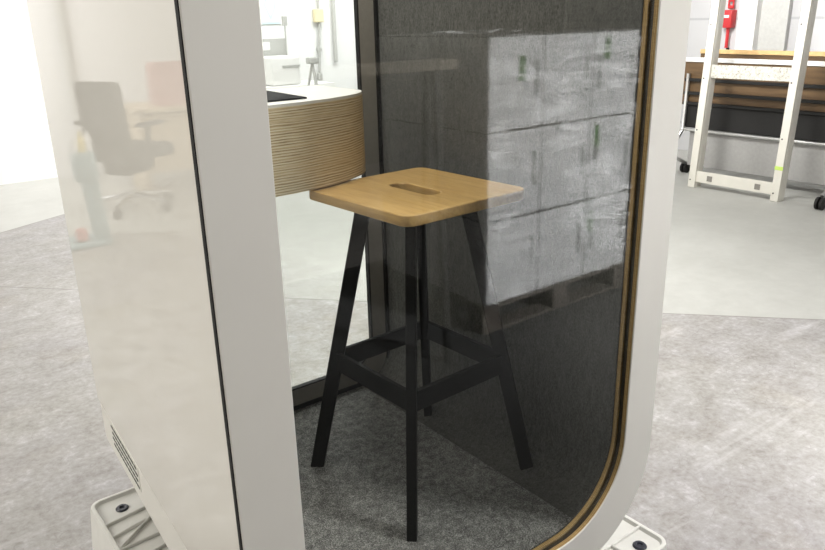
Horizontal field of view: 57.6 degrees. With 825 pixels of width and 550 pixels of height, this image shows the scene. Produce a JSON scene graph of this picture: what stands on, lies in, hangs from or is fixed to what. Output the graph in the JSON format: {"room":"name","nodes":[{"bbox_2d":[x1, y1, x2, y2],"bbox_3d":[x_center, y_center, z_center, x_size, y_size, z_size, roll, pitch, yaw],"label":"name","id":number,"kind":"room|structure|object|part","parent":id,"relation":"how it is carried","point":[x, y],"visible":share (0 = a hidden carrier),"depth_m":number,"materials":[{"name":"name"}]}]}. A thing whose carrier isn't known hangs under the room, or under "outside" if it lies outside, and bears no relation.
{"room":"warehouse","nodes":[
{"label":"warehouse","id":0,"kind":"room"},
{"bbox_2d":[0,0,357,184],"bbox_3d":[-3.568,-3.105,6.411,11.200,4.600,0.200,-15,24,-35],"label":"wall","id":1,"kind":"structure","parent":0,"point":[26,149],"depth_m":6.95,"materials":[{"name":"white paint"}]},
{"bbox_2d":[259,0,280,24],"bbox_3d":[-1.526,-2.921,7.994,0.240,0.480,0.014,-15,24,-35],"label":"wall sign","id":2,"kind":"object","parent":1,"relation":"attached to","point":[269,9],"visible":0.97,"depth_m":8.03,"materials":[{"name":"white paint"}]},
{"bbox_2d":[312,0,323,80],"bbox_3d":[-1.075,-3.880,8.011,0.110,3.500,0.067,-15,24,-35],"label":"conduit","id":3,"kind":"object","parent":1,"relation":"attached to","point":[318,14],"visible":0.98,"depth_m":8.38,"materials":[{"name":"grey plastic"}]},
{"bbox_2d":[331,0,337,61],"bbox_3d":[-0.916,-4.064,8.088,0.054,3.410,0.044,-15,24,-35],"label":"pipe","id":4,"kind":"object","parent":1,"relation":"attached to","point":[332,1],"visible":1,"depth_m":8.52,"materials":[{"name":"grey plastic"}]},
{"bbox_2d":[281,16,287,54],"bbox_3d":[-1.278,-2.288,7.615,0.099,0.640,0.099,-15,24,-35],"label":"conduit","id":5,"kind":"object","parent":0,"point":[283,18],"visible":0.52,"depth_m":7.52,"materials":[{"name":"grey plastic"}]},
{"bbox_2d":[0,149,824,549],"bbox_3d":[0.226,0.613,2.600,11.200,0.100,12.400,-15,24,-35],"label":"floor","id":6,"kind":"structure","parent":0,"point":[736,459],"depth_m":3.16,"materials":[{"name":"concrete"}]},
{"bbox_2d":[266,80,335,88],"bbox_3d":[-1.284,-1.544,7.610,0.900,0.760,0.565,-15,24,-35],"label":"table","id":7,"kind":"object","parent":6,"relation":"on","point":[303,82],"visible":0.17,"depth_m":7.46,"materials":[{"name":"white paint"}]},
{"bbox_2d":[262,38,285,55],"bbox_3d":[-1.466,-2.161,7.583,0.450,0.430,0.030,-15,24,-35],"label":"notice board","id":8,"kind":"object","parent":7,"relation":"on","point":[271,47],"visible":0.3,"depth_m":7.58,"materials":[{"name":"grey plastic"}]},
{"bbox_2d":[264,55,300,85],"bbox_3d":[-1.330,-2.023,7.421,0.320,0.270,0.358,-15,24,-35],"label":"printer","id":9,"kind":"object","parent":7,"relation":"on","point":[280,70],"visible":0.78,"depth_m":7.28,"materials":[{"name":"white paint"}]},
{"bbox_2d":[306,57,318,85],"bbox_3d":[-0.890,-1.546,7.180,0.435,1.033,0.406,-15,24,-35],"label":"tripod","id":10,"kind":"object","parent":7,"relation":"on","point":[309,60],"visible":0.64,"depth_m":7.05,"materials":[{"name":"grey plastic"}]},
{"bbox_3d":[-1.050,-1.529,7.213,0.263,0.986,0.024,-1,19,0],"label":"leg","id":11,"kind":"part","parent":10,"relation":"part of","materials":[{"name":"grey plastic"}]},
{"bbox_3d":[-0.869,-1.500,7.116,0.024,0.986,0.263,-12,22,-28],"label":"leg","id":12,"kind":"part","parent":10,"relation":"part of","materials":[{"name":"grey plastic"}]},
{"bbox_2d":[26,0,690,549],"bbox_3d":[-0.150,-0.296,1.611,1.104,2.281,1.130,-15,24,-35],"label":"booth","id":13,"kind":"object","parent":6,"relation":"on","point":[173,159],"visible":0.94,"depth_m":1.65,"materials":[{"name":"white laminate"}]},
{"bbox_2d":[111,424,141,491],"bbox_3d":[-0.698,0.441,1.830,0.004,0.064,0.251,-14,23,-32],"label":"vent grille","id":14,"kind":"object","parent":13,"relation":"attached to","point":[124,454],"depth_m":1.82,"materials":[{"name":"white laminate"}]},
{"bbox_3d":[-0.555,-0.310,1.317,0.014,1.640,1.061,-14,23,-32],"label":"panel","id":15,"kind":"part","parent":13,"relation":"part of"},
{"bbox_2d":[266,90,306,101],"bbox_3d":[-0.385,-0.412,1.743,0.219,0.004,0.236,-15,24,-35],"label":"folder","id":16,"kind":"object","parent":13,"relation":"on","point":[272,96],"visible":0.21,"depth_m":1.72,"materials":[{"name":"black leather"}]},
{"bbox_3d":[-0.444,0.428,2.214,0.740,0.012,0.008,-15,24,-35],"label":"trim","id":17,"kind":"part","parent":13,"relation":"part of","materials":[{"name":"black metal"}]},
{"bbox_3d":[-0.438,-0.503,1.926,0.835,1.960,0.014,-15,24,-35],"label":"frame","id":18,"kind":"part","parent":13,"relation":"part of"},
{"bbox_3d":[-0.101,-0.621,2.149,0.009,1.900,0.012,-15,24,-35],"label":"corner trim","id":19,"kind":"part","parent":13,"relation":"part of","materials":[{"name":"black rubber"}]},
{"bbox_2d":[309,168,532,541],"bbox_3d":[0.015,0.153,1.851,0.430,0.748,0.430,-17,24,-37],"label":"bar stool","id":20,"kind":"object","parent":13,"relation":"on","point":[411,199],"visible":0.94,"depth_m":1.77,"materials":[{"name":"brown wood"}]},
{"bbox_3d":[-0.182,0.162,1.872,0.194,0.728,0.023,0,19,5],"label":"leg","id":21,"kind":"part","parent":20,"relation":"part of","materials":[{"name":"black metal"}]},
{"bbox_3d":[-0.002,0.228,1.669,0.023,0.728,0.194,0,19,5],"label":"leg","id":22,"kind":"part","parent":20,"relation":"part of","materials":[{"name":"black metal"}]},
{"bbox_3d":[0.006,-0.189,1.733,0.362,0.024,0.378,-17,24,-37],"label":"seat","id":23,"kind":"part","parent":20,"relation":"part of","materials":[{"name":"brown wood"}]},
{"bbox_3d":[0.032,0.098,2.040,0.023,0.728,0.194,0,19,5],"label":"leg","id":24,"kind":"part","parent":20,"relation":"part of","materials":[{"name":"black metal"}]},
{"bbox_3d":[0.211,0.164,1.837,0.194,0.728,0.023,0,19,5],"label":"leg","id":25,"kind":"part","parent":20,"relation":"part of","materials":[{"name":"black metal"}]},
{"bbox_2d":[677,57,824,209],"bbox_3d":[2.723,-1.133,5.792,0.563,0.989,1.750,-15,24,-35],"label":"folding table","id":26,"kind":"object","parent":6,"relation":"on","point":[757,107],"visible":0.67,"depth_m":6.01,"materials":[{"name":"brown wood"}]},
{"bbox_2d":[685,105,824,141],"bbox_3d":[2.877,-1.181,5.888,0.040,0.190,1.690,-15,24,-35],"label":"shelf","id":27,"kind":"object","parent":26,"relation":"attached to","point":[766,121],"depth_m":6.00,"materials":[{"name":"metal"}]},
{"bbox_3d":[2.883,-0.921,5.979,0.020,0.290,1.530,-15,24,-35],"label":"modesty panel","id":28,"kind":"part","parent":26,"relation":"part of","materials":[{"name":"grey metal"}]},
{"bbox_2d":[688,0,817,201],"bbox_3d":[2.561,-1.934,5.513,0.259,2.700,0.757,-15,24,-35],"label":"frame","id":29,"kind":"object","parent":6,"relation":"on","point":[795,75],"visible":1,"depth_m":5.66,"materials":[{"name":"beige paint"}]},
{"bbox_3d":[2.348,-2.019,5.774,0.095,2.700,0.062,-11,21,-36],"label":"post","id":30,"kind":"part","parent":29,"relation":"part of","materials":[{"name":"beige paint"}]},
{"bbox_3d":[2.774,-1.849,5.252,0.095,2.700,0.062,-11,21,-36],"label":"post","id":31,"kind":"part","parent":29,"relation":"part of","materials":[{"name":"beige paint"}]},
{"bbox_2d":[700,49,824,142],"bbox_3d":[3.155,-1.279,6.097,0.448,1.044,1.750,-15,24,-35],"label":"folding table","id":32,"kind":"object","parent":6,"relation":"on","point":[723,53],"visible":0.05,"depth_m":6.09,"materials":[{"name":"brown wood"}]},
{"bbox_3d":[3.072,-0.974,6.116,0.020,0.290,1.530,-15,24,-35],"label":"modesty panel","id":33,"kind":"part","parent":32,"relation":"part of","materials":[{"name":"white metal"}]},
{"bbox_2d":[678,0,824,150],"bbox_3d":[4.515,-2.808,4.983,0.200,4.600,12.000,-15,24,-35],"label":"wall","id":34,"kind":"structure","parent":0,"point":[700,11],"depth_m":7.16,"materials":[{"name":"white paint"}]},
{"bbox_2d":[723,0,736,49],"bbox_3d":[2.969,-2.067,7.139,0.093,1.860,0.100,-15,24,-35],"label":"fire alarm","id":35,"kind":"object","parent":34,"relation":"attached to","point":[729,21],"visible":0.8,"depth_m":6.99,"materials":[{"name":"red paint"}]},
{"bbox_3d":[2.962,-2.715,6.915,0.020,0.490,0.060,-15,24,-35],"label":"chain","id":36,"kind":"part","parent":35,"relation":"part of","materials":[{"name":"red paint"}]},
{"bbox_2d":[735,0,762,49],"bbox_3d":[3.060,-3.300,6.504,0.140,4.600,0.170,-15,24,-35],"label":"trim","id":37,"kind":"structure","parent":34,"relation":"attached to","point":[749,17],"depth_m":6.80,"materials":[{"name":"white paint"}]},
{"bbox_2d":[757,0,792,50],"bbox_3d":[3.220,-3.257,6.369,0.060,4.600,0.250,-15,24,-35],"label":"trim","id":38,"kind":"structure","parent":34,"relation":"attached to","point":[775,20],"depth_m":6.69,"materials":[{"name":"grey plastic"}]}
]}

